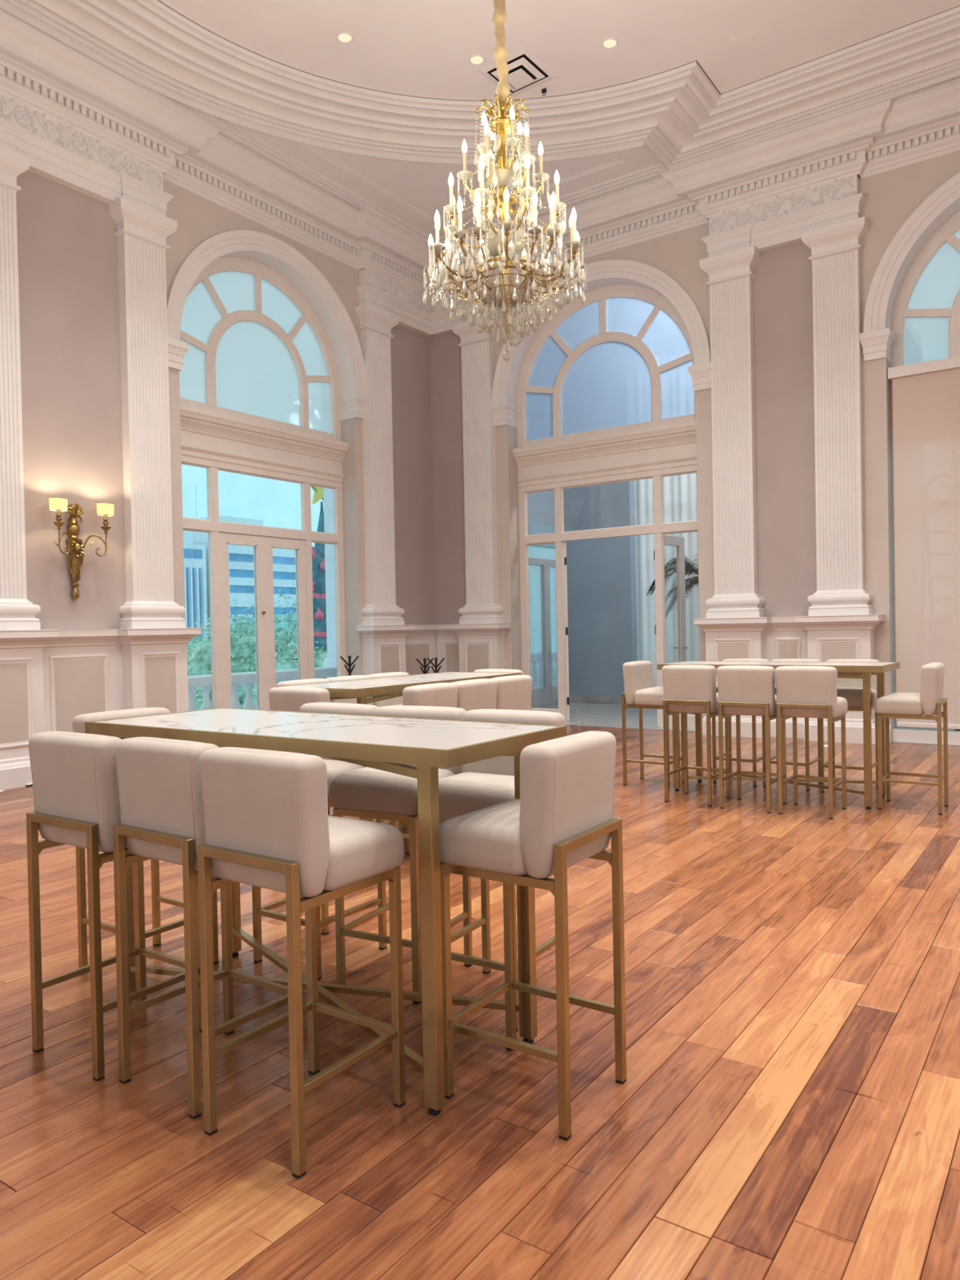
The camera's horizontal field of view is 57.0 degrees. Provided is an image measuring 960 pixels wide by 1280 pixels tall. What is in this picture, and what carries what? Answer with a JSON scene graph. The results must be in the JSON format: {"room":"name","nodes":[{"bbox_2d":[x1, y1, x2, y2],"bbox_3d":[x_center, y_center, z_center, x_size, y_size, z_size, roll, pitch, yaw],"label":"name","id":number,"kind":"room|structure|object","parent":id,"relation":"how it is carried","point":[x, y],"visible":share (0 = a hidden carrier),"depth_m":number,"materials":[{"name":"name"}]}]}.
{"room":"event hall","nodes":[
{"label":"event hall","id":0,"kind":"room"},
{"bbox_2d":[0,94,437,790],"bbox_3d":[-4.150,-2.127,8.489,0.718,7.425,12.690,-1,1,35],"label":"wall","id":1,"kind":"structure","parent":0,"point":[102,255],"depth_m":9.03,"materials":[{"name":"beige paint"}]},
{"bbox_2d":[48,497,114,599],"bbox_3d":[-3.873,-0.865,8.553,0.264,0.942,0.653,-1,1,35],"label":"wall sconce","id":2,"kind":"object","parent":1,"relation":"attached to","point":[75,553],"visible":1,"depth_m":8.57,"materials":[{"name":"gold metal"}]},
{"bbox_2d":[56,509,61,515],"bbox_3d":[-3.962,-1.208,8.312,0.044,0.078,0.043,-1,1,35],"label":"candle","id":3,"kind":"object","parent":2,"relation":"on","point":[58,512],"depth_m":8.29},
{"bbox_2d":[102,514,107,519],"bbox_3d":[-3.686,-1.219,8.706,0.044,0.078,0.043,-1,1,35],"label":"candle","id":4,"kind":"object","parent":2,"relation":"on","point":[104,516],"depth_m":8.69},
{"bbox_2d":[179,257,349,708],"bbox_3d":[-2.663,-1.670,10.955,0.486,5.980,2.835,-1,1,35],"label":"window","id":5,"kind":"structure","parent":1,"relation":"in","point":[260,397],"depth_m":10.91,"materials":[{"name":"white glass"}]},
{"bbox_2d":[219,532,268,710],"bbox_3d":[-2.868,-0.014,10.710,0.096,2.523,0.711,-1,1,36],"label":"door","id":6,"kind":"structure","parent":5,"relation":"attached to","point":[225,539],"depth_m":10.88,"materials":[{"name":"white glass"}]},
{"bbox_2d":[264,536,308,710],"bbox_3d":[-2.489,-0.030,11.311,0.094,2.523,0.709,-1,1,35],"label":"door","id":7,"kind":"structure","parent":5,"relation":"attached to","point":[299,545],"depth_m":11.37,"materials":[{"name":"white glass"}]},
{"bbox_2d":[0,724,959,1279],"bbox_3d":[0.998,1.347,4.735,14.093,0.162,13.295,-1,1,35],"label":"floor","id":8,"kind":"structure","parent":0,"point":[787,1107],"depth_m":2.60,"materials":[{"name":"brown wood"}]},
{"bbox_2d":[26,731,201,1081],"bbox_3d":[-1.199,0.813,2.947,0.406,1.041,0.425,-1,1,34],"label":"bar stool","id":9,"kind":"object","parent":8,"relation":"on","point":[74,775],"visible":0.56,"depth_m":2.78,"materials":[{"name":"gold metal"}]},
{"bbox_2d":[72,707,218,991],"bbox_3d":[-1.347,0.808,3.582,0.425,1.041,0.406,-1,1,35],"label":"bar stool","id":10,"kind":"object","parent":8,"relation":"on","point":[78,722],"visible":0.22,"depth_m":3.56,"materials":[{"name":"gold metal"}]},
{"bbox_2d":[112,737,303,1119],"bbox_3d":[-0.829,0.809,2.729,0.406,1.041,0.425,-1,1,36],"label":"bar stool","id":11,"kind":"object","parent":8,"relation":"on","point":[162,807],"visible":0.57,"depth_m":2.58,"materials":[{"name":"gold metal"}]},
{"bbox_2d":[268,686,329,711],"bbox_3d":[-0.921,0.779,5.063,0.406,1.041,0.425,-1,1,35],"label":"bar stool","id":12,"kind":"object","parent":8,"relation":"on","point":[282,698],"visible":0.26,"depth_m":4.89,"materials":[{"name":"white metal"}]},
{"bbox_2d":[197,746,405,1178],"bbox_3d":[-0.484,0.806,2.451,0.406,1.041,0.425,-1,1,35],"label":"bar stool","id":13,"kind":"object","parent":8,"relation":"on","point":[268,824],"visible":1,"depth_m":2.32,"materials":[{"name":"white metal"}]},
{"bbox_2d":[275,678,333,815],"bbox_3d":[-1.010,0.773,5.626,0.425,1.041,0.406,-1,1,35],"label":"bar stool","id":14,"kind":"object","parent":8,"relation":"on","point":[300,682],"visible":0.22,"depth_m":5.64,"materials":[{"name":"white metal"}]},
{"bbox_2d":[252,702,386,980],"bbox_3d":[-0.676,0.793,3.675,0.406,1.041,0.425,-1,1,35],"label":"bar stool","id":15,"kind":"object","parent":8,"relation":"on","point":[335,767],"visible":0.3,"depth_m":3.62,"materials":[{"name":"gold metal"}]},
{"bbox_2d":[84,707,566,1115],"bbox_3d":[-0.588,0.806,3.079,1.696,1.029,0.634,-1,1,35],"label":"bar table","id":16,"kind":"object","parent":8,"relation":"on","point":[383,743],"visible":0.73,"depth_m":2.78,"materials":[{"name":"white stone"}]},
{"bbox_2d":[340,655,359,675],"bbox_3d":[-1.641,0.713,11.196,0.324,1.035,0.324,-1,1,-8],"label":"coat rack","id":17,"kind":"object","parent":8,"relation":"on","point":[349,670],"visible":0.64,"depth_m":11.18,"materials":[{"name":"black metal"}]},
{"bbox_2d":[324,675,405,828],"bbox_3d":[-0.774,0.764,5.964,0.425,1.041,0.406,-1,1,35],"label":"bar stool","id":18,"kind":"object","parent":8,"relation":"on","point":[353,700],"visible":0.15,"depth_m":5.96,"materials":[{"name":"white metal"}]},
{"bbox_2d":[368,671,408,706],"bbox_3d":[-0.538,0.755,6.301,0.425,1.041,0.406,-1,1,35],"label":"bar stool","id":19,"kind":"object","parent":8,"relation":"on","point":[397,700],"visible":0.14,"depth_m":6.31,"materials":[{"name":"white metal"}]},
{"bbox_2d":[275,671,521,831],"bbox_3d":[-0.445,0.767,5.717,0.634,1.029,1.696,-1,1,35],"label":"bar table","id":20,"kind":"object","parent":8,"relation":"on","point":[379,689],"visible":0.16,"depth_m":5.37,"materials":[{"name":"white stone"}]},
{"bbox_2d":[328,705,472,1004],"bbox_3d":[-0.300,0.789,3.437,0.406,1.041,0.425,-1,1,28],"label":"bar stool","id":21,"kind":"object","parent":8,"relation":"on","point":[366,792],"visible":0.6,"depth_m":3.29,"materials":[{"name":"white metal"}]},
{"bbox_2d":[369,682,457,853],"bbox_3d":[-0.384,0.768,5.074,0.425,1.041,0.406,-1,1,35],"label":"bar stool","id":22,"kind":"object","parent":8,"relation":"on","point":[442,694],"visible":0.18,"depth_m":4.93,"materials":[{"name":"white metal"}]},
{"bbox_2d":[416,657,433,674],"bbox_3d":[-0.736,0.722,11.948,0.324,0.961,0.324,-1,1,-3],"label":"coat rack","id":23,"kind":"object","parent":8,"relation":"on","point":[424,666],"visible":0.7,"depth_m":11.93,"materials":[{"name":"black metal"}]},
{"bbox_2d":[426,657,444,672],"bbox_3d":[-0.581,0.717,11.864,0.324,0.968,0.324,-1,1,-5],"label":"coat rack","id":24,"kind":"object","parent":8,"relation":"on","point":[436,665],"visible":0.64,"depth_m":11.85,"materials":[{"name":"black metal"}]},
{"bbox_2d":[450,678,497,711],"bbox_3d":[-0.150,0.759,5.409,0.425,1.041,0.406,-1,1,35],"label":"bar stool","id":25,"kind":"object","parent":8,"relation":"on","point":[482,693],"visible":0.23,"depth_m":5.27,"materials":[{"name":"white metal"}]},
{"bbox_2d":[474,668,523,675],"bbox_3d":[0.060,0.740,6.499,0.406,1.041,0.425,-1,1,35],"label":"bar stool","id":26,"kind":"object","parent":8,"relation":"on","point":[487,670],"visible":0.14,"depth_m":6.56,"materials":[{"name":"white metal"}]},
{"bbox_2d":[438,709,568,1031],"bbox_3d":[0.055,0.785,3.197,0.406,1.041,0.425,-1,1,32],"label":"bar stool","id":27,"kind":"object","parent":8,"relation":"on","point":[486,783],"visible":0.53,"depth_m":3.15,"materials":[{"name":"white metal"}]},
{"bbox_2d":[490,675,532,710],"bbox_3d":[0.084,0.750,5.745,0.425,1.041,0.406,-1,1,35],"label":"bar stool","id":28,"kind":"object","parent":8,"relation":"on","point":[513,691],"visible":0.34,"depth_m":5.61,"materials":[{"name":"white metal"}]},
{"bbox_2d":[439,730,626,1141],"bbox_3d":[0.146,0.792,2.583,0.425,1.041,0.406,-1,1,34],"label":"bar stool","id":29,"kind":"object","parent":8,"relation":"on","point":[562,817],"visible":0.89,"depth_m":2.45,"materials":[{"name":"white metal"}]},
{"bbox_2d":[621,660,684,789],"bbox_3d":[1.477,0.699,7.487,0.425,1.041,0.406,-1,1,35],"label":"bar stool","id":30,"kind":"object","parent":8,"relation":"on","point":[640,691],"visible":0.82,"depth_m":7.43,"materials":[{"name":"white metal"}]},
{"bbox_2d":[662,664,730,806],"bbox_3d":[1.666,0.705,6.790,0.406,1.041,0.425,-1,1,35],"label":"bar stool","id":31,"kind":"object","parent":8,"relation":"on","point":[686,688],"visible":0.91,"depth_m":6.65,"materials":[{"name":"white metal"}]},
{"bbox_2d":[711,658,771,786],"bbox_3d":[2.224,0.684,7.535,0.406,1.041,0.425,-1,1,35],"label":"bar stool","id":32,"kind":"object","parent":8,"relation":"on","point":[715,757],"visible":0.2,"depth_m":7.47,"materials":[{"name":"gold metal"}]},
{"bbox_2d":[716,665,786,813],"bbox_3d":[2.010,0.702,6.517,0.406,1.041,0.425,-1,1,35],"label":"bar stool","id":33,"kind":"object","parent":8,"relation":"on","point":[743,690],"visible":0.89,"depth_m":6.38,"materials":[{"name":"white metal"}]},
{"bbox_2d":[657,661,900,808],"bbox_3d":[2.320,0.696,6.942,1.696,1.029,0.634,-1,1,35],"label":"bar table","id":34,"kind":"object","parent":8,"relation":"on","point":[861,670],"visible":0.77,"depth_m":6.71,"materials":[{"name":"gold metal"}]},
{"bbox_2d":[761,658,821,791],"bbox_3d":[2.571,0.680,7.293,0.406,1.041,0.425,-1,1,35],"label":"bar stool","id":35,"kind":"object","parent":8,"relation":"on","point":[808,763],"visible":0.23,"depth_m":7.23,"materials":[{"name":"gold metal"}]},
{"bbox_2d":[774,666,847,819],"bbox_3d":[2.362,0.698,6.289,0.406,1.041,0.425,-1,1,35],"label":"bar stool","id":36,"kind":"object","parent":8,"relation":"on","point":[802,691],"visible":1,"depth_m":6.16,"materials":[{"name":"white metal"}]},
{"bbox_2d":[819,658,879,792],"bbox_3d":[2.939,0.676,7.035,0.406,1.041,0.425,-1,1,34],"label":"bar stool","id":37,"kind":"object","parent":8,"relation":"on","point":[851,689],"visible":0.3,"depth_m":6.97,"materials":[{"name":"gold metal"}]},
{"bbox_2d":[874,662,948,814],"bbox_3d":[3.098,0.683,6.349,0.425,1.041,0.406,-1,1,34],"label":"bar stool","id":38,"kind":"object","parent":8,"relation":"on","point":[929,702],"visible":1,"depth_m":6.22,"materials":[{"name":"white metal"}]},
{"bbox_2d":[159,0,959,243],"bbox_3d":[1.064,-5.598,4.787,13.635,0.200,12.825,-1,1,35],"label":"ceiling","id":39,"kind":"structure","parent":0,"point":[420,48],"depth_m":8.46,"materials":[{"name":"paint"}]},
{"bbox_2d":[336,31,353,43],"bbox_3d":[-1.262,-5.627,8.263,0.162,0.009,0.162,-1,1,35],"label":"recessed light","id":40,"kind":"object","parent":39,"relation":"in","point":[342,37],"visible":1,"depth_m":8.26,"materials":[{"name":"white paint"}]},
{"bbox_2d":[468,53,484,65],"bbox_3d":[-0.030,-5.656,8.623,0.162,0.009,0.162,-1,1,35],"label":"recessed light","id":41,"kind":"object","parent":39,"relation":"in","point":[475,60],"visible":1,"depth_m":8.62,"materials":[{"name":"white paint"}]},
{"bbox_2d":[422,0,586,360],"bbox_3d":[0.146,-3.730,5.768,1.090,3.806,1.081,0,1,39],"label":"chandelier","id":42,"kind":"object","parent":39,"relation":"hanging from","point":[506,291],"visible":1,"depth_m":5.66,"materials":[{"name":"gold metal"}]},
{"bbox_2d":[435,223,439,243],"bbox_3d":[-0.265,-2.531,5.525,0.026,0.138,0.025,-1,1,35],"label":"candle","id":43,"kind":"object","parent":42,"relation":"on","point":[437,225],"depth_m":5.52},
{"bbox_2d":[435,251,440,257],"bbox_3d":[-0.263,-2.409,5.527,0.038,0.032,0.036,-1,1,35],"label":"socket","id":44,"kind":"object","parent":42,"relation":"attached to","point":[437,254],"depth_m":5.52,"materials":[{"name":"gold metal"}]},
{"bbox_2d":[446,248,449,266],"bbox_3d":[-0.220,-2.577,5.990,0.026,0.138,0.025,-1,1,35],"label":"candle","id":45,"kind":"object","parent":42,"relation":"on","point":[447,250],"depth_m":5.98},
{"bbox_2d":[448,185,453,204],"bbox_3d":[-0.182,-2.822,5.631,0.026,0.138,0.025,-1,1,35],"label":"candle","id":46,"kind":"object","parent":42,"relation":"on","point":[451,188],"depth_m":5.62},
{"bbox_2d":[448,213,453,218],"bbox_3d":[-0.180,-2.699,5.633,0.038,0.032,0.036,-1,1,35],"label":"socket","id":47,"kind":"object","parent":42,"relation":"attached to","point":[451,215],"depth_m":5.62,"materials":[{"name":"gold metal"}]},
{"bbox_2d":[457,209,462,230],"bbox_3d":[-0.121,-2.571,5.435,0.026,0.138,0.025,-1,1,35],"label":"candle","id":48,"kind":"object","parent":42,"relation":"on","point":[460,211],"depth_m":5.43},
{"bbox_2d":[457,238,463,244],"bbox_3d":[-0.119,-2.448,5.437,0.038,0.032,0.036,-1,1,35],"label":"socket","id":49,"kind":"object","parent":42,"relation":"attached to","point":[461,241],"depth_m":5.43,"materials":[{"name":"gold metal"}]},
{"bbox_2d":[462,151,466,170],"bbox_3d":[-0.099,-3.095,5.742,0.026,0.138,0.025,-1,1,35],"label":"candle","id":50,"kind":"object","parent":42,"relation":"on","point":[464,159],"depth_m":5.73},
{"bbox_2d":[476,205,480,226],"bbox_3d":[-0.007,-2.534,5.309,0.026,0.138,0.025,-1,1,35],"label":"candle","id":51,"kind":"object","parent":42,"relation":"on","point":[478,207],"depth_m":5.30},
{"bbox_2d":[475,235,482,241],"bbox_3d":[-0.004,-2.411,5.311,0.038,0.032,0.036,-1,1,35],"label":"socket","id":52,"kind":"object","parent":42,"relation":"attached to","point":[479,237],"depth_m":5.30,"materials":[{"name":"gold metal"}]},
{"bbox_2d":[480,168,484,188],"bbox_3d":[0.013,-2.823,5.433,0.026,0.138,0.025,-1,1,35],"label":"candle","id":53,"kind":"object","parent":42,"relation":"on","point":[482,171],"depth_m":5.42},
{"bbox_2d":[482,124,484,142],"bbox_3d":[0.029,-3.253,5.702,0.026,0.138,0.025,-1,1,35],"label":"candle","id":54,"kind":"object","parent":42,"relation":"on","point":[483,125],"depth_m":5.69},
{"bbox_2d":[484,133,488,153],"bbox_3d":[0.045,-3.095,5.538,0.026,0.138,0.025,-1,1,35],"label":"candle","id":55,"kind":"object","parent":42,"relation":"on","point":[486,135],"depth_m":5.53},
{"bbox_2d":[488,162,493,181],"bbox_3d":[0.069,-2.962,5.620,0.026,0.138,0.025,-1,1,35],"label":"candle","id":56,"kind":"object","parent":42,"relation":"on","point":[491,167],"depth_m":5.61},
{"bbox_2d":[491,139,494,154],"bbox_3d":[0.087,-3.256,5.880,0.026,0.138,0.025,-1,1,35],"label":"candle","id":57,"kind":"object","parent":42,"relation":"on","point":[492,140],"depth_m":5.87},
{"bbox_2d":[504,200,508,221],"bbox_3d":[0.161,-2.575,5.333,0.026,0.138,0.025,-1,1,35],"label":"candle","id":58,"kind":"object","parent":42,"relation":"on","point":[506,202],"depth_m":5.32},
{"bbox_2d":[504,230,510,235],"bbox_3d":[0.163,-2.452,5.335,0.038,0.032,0.036,-1,1,35],"label":"socket","id":59,"kind":"object","parent":42,"relation":"attached to","point":[507,233],"depth_m":5.32,"materials":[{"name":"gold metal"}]},
{"bbox_2d":[510,118,514,137],"bbox_3d":[0.207,-3.256,5.644,0.026,0.138,0.025,-1,1,35],"label":"candle","id":60,"kind":"object","parent":42,"relation":"on","point":[511,120],"depth_m":5.64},
{"bbox_2d":[513,185,517,203],"bbox_3d":[0.237,-2.969,5.912,0.026,0.138,0.025,-1,1,35],"label":"candle","id":61,"kind":"object","parent":42,"relation":"on","point":[515,189],"depth_m":5.90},
{"bbox_2d":[518,133,522,151],"bbox_3d":[0.265,-3.259,5.822,0.026,0.138,0.025,-1,1,35],"label":"candle","id":62,"kind":"object","parent":42,"relation":"on","point":[519,135],"depth_m":5.81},
{"bbox_2d":[524,135,528,154],"bbox_3d":[0.294,-3.101,5.560,0.026,0.138,0.025,-1,1,35],"label":"candle","id":63,"kind":"object","parent":42,"relation":"on","point":[526,148],"depth_m":5.55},
{"bbox_2d":[525,167,529,186],"bbox_3d":[0.292,-2.829,5.430,0.026,0.138,0.025,-1,1,35],"label":"candle","id":64,"kind":"object","parent":42,"relation":"on","point":[527,172],"depth_m":5.42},
{"bbox_2d":[533,204,537,225],"bbox_3d":[0.330,-2.540,5.309,0.026,0.138,0.025,-1,1,35],"label":"candle","id":65,"kind":"object","parent":42,"relation":"on","point":[535,208],"depth_m":5.30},
{"bbox_2d":[532,234,538,239],"bbox_3d":[0.333,-2.417,5.311,0.038,0.032,0.036,-1,1,35],"label":"socket","id":66,"kind":"object","parent":42,"relation":"attached to","point":[536,236],"depth_m":5.30,"materials":[{"name":"gold metal"}]},
{"bbox_2d":[538,154,542,173],"bbox_3d":[0.399,-3.106,5.787,0.026,0.138,0.025,-1,1,35],"label":"candle","id":67,"kind":"object","parent":42,"relation":"on","point":[540,156],"depth_m":5.78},
{"bbox_2d":[546,262,550,279],"bbox_3d":[0.477,-2.555,6.150,0.026,0.138,0.025,-1,1,35],"label":"candle","id":68,"kind":"object","parent":42,"relation":"on","point":[548,268],"depth_m":6.14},
{"bbox_2d":[549,236,553,243],"bbox_3d":[0.445,-2.459,5.437,0.038,0.032,0.036,-1,1,35],"label":"socket","id":69,"kind":"object","parent":42,"relation":"attached to","point":[551,239],"depth_m":5.43,"materials":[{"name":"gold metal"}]},
{"bbox_2d":[550,208,554,228],"bbox_3d":[0.443,-2.582,5.436,0.026,0.138,0.025,-1,1,35],"label":"candle","id":70,"kind":"object","parent":42,"relation":"on","point":[552,217],"depth_m":5.43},
{"bbox_2d":[555,182,559,202],"bbox_3d":[0.491,-2.835,5.626,0.026,0.138,0.025,-1,1,35],"label":"candle","id":71,"kind":"object","parent":42,"relation":"on","point":[557,184],"depth_m":5.62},
{"bbox_2d":[569,226,572,240],"bbox_3d":[0.593,-2.588,5.696,0.026,0.138,0.025,-1,1,35],"label":"candle","id":72,"kind":"object","parent":42,"relation":"on","point":[571,228],"depth_m":5.69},
{"bbox_2d":[572,220,576,240],"bbox_3d":[0.588,-2.548,5.526,0.026,0.138,0.025,-1,1,35],"label":"candle","id":73,"kind":"object","parent":42,"relation":"on","point":[574,229],"depth_m":5.52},
{"bbox_2d":[572,248,577,254],"bbox_3d":[0.591,-2.425,5.528,0.038,0.032,0.036,-1,1,35],"label":"socket","id":74,"kind":"object","parent":42,"relation":"attached to","point":[574,251],"depth_m":5.52,"materials":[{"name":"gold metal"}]},
{"bbox_2d":[477,45,558,97],"bbox_3d":[0.382,-5.643,8.844,0.589,0.065,0.589,-1,1,37],"label":"ceiling vent","id":75,"kind":"object","parent":39,"relation":"in","point":[526,68],"visible":0.84,"depth_m":8.79,"materials":[{"name":"white metal"}]},
{"bbox_2d":[601,37,618,48],"bbox_3d":[1.237,-5.678,8.418,0.162,0.009,0.162,-1,1,35],"label":"recessed light","id":76,"kind":"object","parent":39,"relation":"in","point":[609,42],"visible":1,"depth_m":8.41,"materials":[{"name":"white paint"}]},
{"bbox_2d":[726,33,755,52],"bbox_3d":[2.496,-5.705,8.453,0.265,0.005,0.265,-1,1,35],"label":"ceiling speaker","id":77,"kind":"object","parent":39,"relation":"attached to","point":[740,42],"visible":1,"depth_m":8.44,"materials":[{"name":"paint"}]},
{"bbox_2d":[563,480,637,697],"bbox_3d":[2.071,-2.412,15.493,1.296,7.020,0.202,-1,1,35],"label":"wall","id":78,"kind":"structure","parent":0,"point":[602,596],"depth_m":15.39,"materials":[{"name":"stone"}]},
{"bbox_2d":[527,490,564,707],"bbox_3d":[0.676,-1.968,14.668,0.081,6.210,2.768,-1,1,35],"label":"window","id":79,"kind":"structure","parent":78,"relation":"in","point":[540,505],"depth_m":15.24,"materials":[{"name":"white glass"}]},
{"bbox_2d":[568,695,627,704],"bbox_3d":[2.072,1.043,15.445,1.296,0.115,0.030,-1,1,35],"label":"baseboard","id":80,"kind":"structure","parent":78,"relation":"attached to","point":[606,700],"depth_m":15.46,"materials":[{"name":"grey stone"}]},
{"bbox_2d":[533,702,695,724],"bbox_3d":[3.589,1.143,15.139,6.345,0.132,6.764,-1,1,35],"label":"floor","id":81,"kind":"structure","parent":0,"point":[579,711],"depth_m":13.64,"materials":[{"name":"grey concrete"}]},
{"bbox_2d":[644,554,698,713],"bbox_3d":[3.362,-0.123,13.389,1.684,2.450,1.688,-1,1,35],"label":"potted palm","id":82,"kind":"object","parent":81,"relation":"on","point":[689,568],"visible":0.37,"depth_m":13.39,"materials":[{"name":"plant"}]},
{"bbox_2d":[429,150,959,744],"bbox_3d":[4.515,-2.314,9.736,13.500,7.425,0.718,-1,1,35],"label":"wall","id":83,"kind":"structure","parent":0,"point":[785,304],"depth_m":10.42,"materials":[{"name":"beige paint"}]},
{"bbox_2d":[0,0,959,171],"bbox_3d":[0.766,-5.572,6.927,17.088,0.163,6.857,-1,1,-8],"label":"trim","id":84,"kind":"structure","parent":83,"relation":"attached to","point":[678,114],"depth_m":9.13,"materials":[{"name":"white paint"}]},
{"bbox_2d":[0,7,959,298],"bbox_3d":[1.061,-5.276,4.599,12.960,0.580,12.150,-1,1,35],"label":"crown molding","id":85,"kind":"structure","parent":83,"relation":"attached to","point":[43,73],"depth_m":9.83,"materials":[{"name":"white paint"}]},
{"bbox_2d":[512,284,700,731],"bbox_3d":[1.695,-1.769,11.961,2.835,5.980,0.486,-1,1,35],"label":"window","id":86,"kind":"structure","parent":83,"relation":"in","point":[606,394],"depth_m":11.94,"materials":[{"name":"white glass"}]},
{"bbox_2d":[564,542,569,720],"bbox_3d":[1.218,-0.123,12.796,0.165,2.523,0.709,-1,1,1],"label":"door","id":87,"kind":"structure","parent":86,"relation":"attached to","point":[565,543],"depth_m":12.46,"materials":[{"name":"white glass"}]},
{"bbox_2d":[653,534,688,714],"bbox_3d":[2.575,-0.137,11.915,0.165,2.523,0.709,0,1,42],"label":"door","id":88,"kind":"structure","parent":86,"relation":"attached to","point":[677,541],"depth_m":12.09,"materials":[{"name":"white wood"}]},
{"bbox_2d":[884,724,891,742],"bbox_3d":[4.460,1.035,9.785,0.161,0.189,0.040,-1,1,35],"label":"baseboard","id":89,"kind":"structure","parent":83,"relation":"attached to","point":[885,725],"depth_m":9.75,"materials":[{"name":"white paint"}]},
{"bbox_2d":[887,210,959,746],"bbox_3d":[5.760,-1.810,9.120,2.835,5.980,0.486,-1,1,35],"label":"window","id":90,"kind":"structure","parent":83,"relation":"in","point":[925,325],"depth_m":9.68,"materials":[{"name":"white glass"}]},
{"bbox_2d":[892,368,959,728],"bbox_3d":[5.680,-0.968,8.993,2.689,3.830,0.032,-1,1,35],"label":"roller blind","id":91,"kind":"object","parent":90,"relation":"attached to","point":[926,407],"visible":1,"depth_m":9.57,"materials":[{"name":"fabric"}]},
{"bbox_3d":[6.049,-2.055,13.285,0.135,6.210,6.844,-1,1,35],"label":"wall","id":92,"kind":"structure","parent":0,"visible":0},
{"bbox_2d":[634,472,699,687],"bbox_3d":[4.251,-1.942,14.469,4.118,5.970,0.066,-1,1,35],"label":"sheer curtain","id":93,"kind":"object","parent":92,"relation":"hanging from","point":[679,491],"visible":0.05,"depth_m":15.21,"materials":[{"name":"white fabric"}]},
{"label":"outside","id":94,"kind":"structure","parent":0,"visible":0},
{"bbox_2d":[530,661,555,672],"bbox_3d":[-5.480,6.498,86.355,270.000,0.270,243.000,-1,1,35],"label":"ground","id":95,"kind":"structure","parent":94,"point":[553,664],"depth_m":169.20,"materials":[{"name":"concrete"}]},
{"bbox_2d":[182,485,208,646],"bbox_3d":[-27.541,-2.234,65.157,11.205,18.630,10.584,-1,1,35],"label":"tower","id":96,"kind":"structure","parent":95,"relation":"on","point":[194,555],"depth_m":65.22,"materials":[{"name":"concrete"}]},
{"bbox_2d":[194,683,245,710],"bbox_3d":[-6.796,4.096,25.603,4.483,6.264,4.684,-1,1,6],"label":"tree","id":97,"kind":"object","parent":95,"relation":"on","point":[198,698],"visible":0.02,"depth_m":24.70,"materials":[{"name":"green plant"}]},
{"bbox_2d":[186,611,284,654],"bbox_3d":[-9.116,3.709,31.651,7.578,9.541,6.967,0,1,42],"label":"tree","id":98,"kind":"object","parent":95,"relation":"on","point":[196,622],"visible":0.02,"depth_m":31.09,"materials":[{"name":"green plant"}]},
{"bbox_2d":[186,620,297,694],"bbox_3d":[-7.390,3.256,29.317,5.089,7.861,4.812,-1,1,30],"label":"tree","id":99,"kind":"object","parent":95,"relation":"on","point":[199,661],"visible":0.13,"depth_m":28.08,"materials":[{"name":"green plant"}]},
{"bbox_2d":[182,515,312,639],"bbox_3d":[-17.738,-1.556,78.143,11.043,16.538,21.735,-1,1,35],"label":"office building","id":100,"kind":"structure","parent":95,"relation":"on","point":[241,557],"depth_m":68.88,"materials":[{"name":"concrete"}]},
{"bbox_2d":[200,582,297,642],"bbox_3d":[-8.436,2.917,39.895,8.181,10.914,8.690,-1,1,5],"label":"tree","id":101,"kind":"object","parent":95,"relation":"on","point":[287,619],"visible":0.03,"depth_m":38.26,"materials":[{"name":"green plant"}]},
{"bbox_2d":[248,623,297,659],"bbox_3d":[-5.514,3.279,29.793,6.010,7.729,5.292,-1,1,32],"label":"tree","id":102,"kind":"object","parent":95,"relation":"on","point":[289,634],"visible":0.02,"depth_m":29.58,"materials":[{"name":"green plant"}]},
{"bbox_2d":[237,640,327,709],"bbox_3d":[-4.171,3.429,24.748,5.171,7.513,4.853,-2,1,-27],"label":"tree","id":103,"kind":"object","parent":95,"relation":"on","point":[288,661],"visible":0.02,"depth_m":23.77,"materials":[{"name":"green plant"}]},
{"bbox_2d":[293,485,327,654],"bbox_3d":[-4.587,1.056,26.373,3.924,12.204,3.918,-1,1,35],"label":"tree","id":104,"kind":"object","parent":95,"relation":"on","point":[318,550],"visible":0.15,"depth_m":25.90,"materials":[{"name":"green plant"}]},
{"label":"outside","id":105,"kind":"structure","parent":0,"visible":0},
{"bbox_3d":[-1.685,1.302,13.976,1.593,0.162,16.875,-1,1,35],"label":"floor","id":106,"kind":"structure","parent":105,"visible":0},
{"bbox_2d":[323,487,337,678],"bbox_3d":[-2.241,-1.892,14.311,0.459,6.237,0.486,-1,1,35],"label":"pier","id":107,"kind":"structure","parent":106,"relation":"on","point":[331,660],"depth_m":14.20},
{"bbox_2d":[187,651,557,711],"bbox_3d":[-2.242,0.826,14.270,0.297,0.803,16.470,-1,1,35],"label":"balustrade","id":108,"kind":"object","parent":106,"relation":"on","point":[247,678],"visible":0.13,"depth_m":12.67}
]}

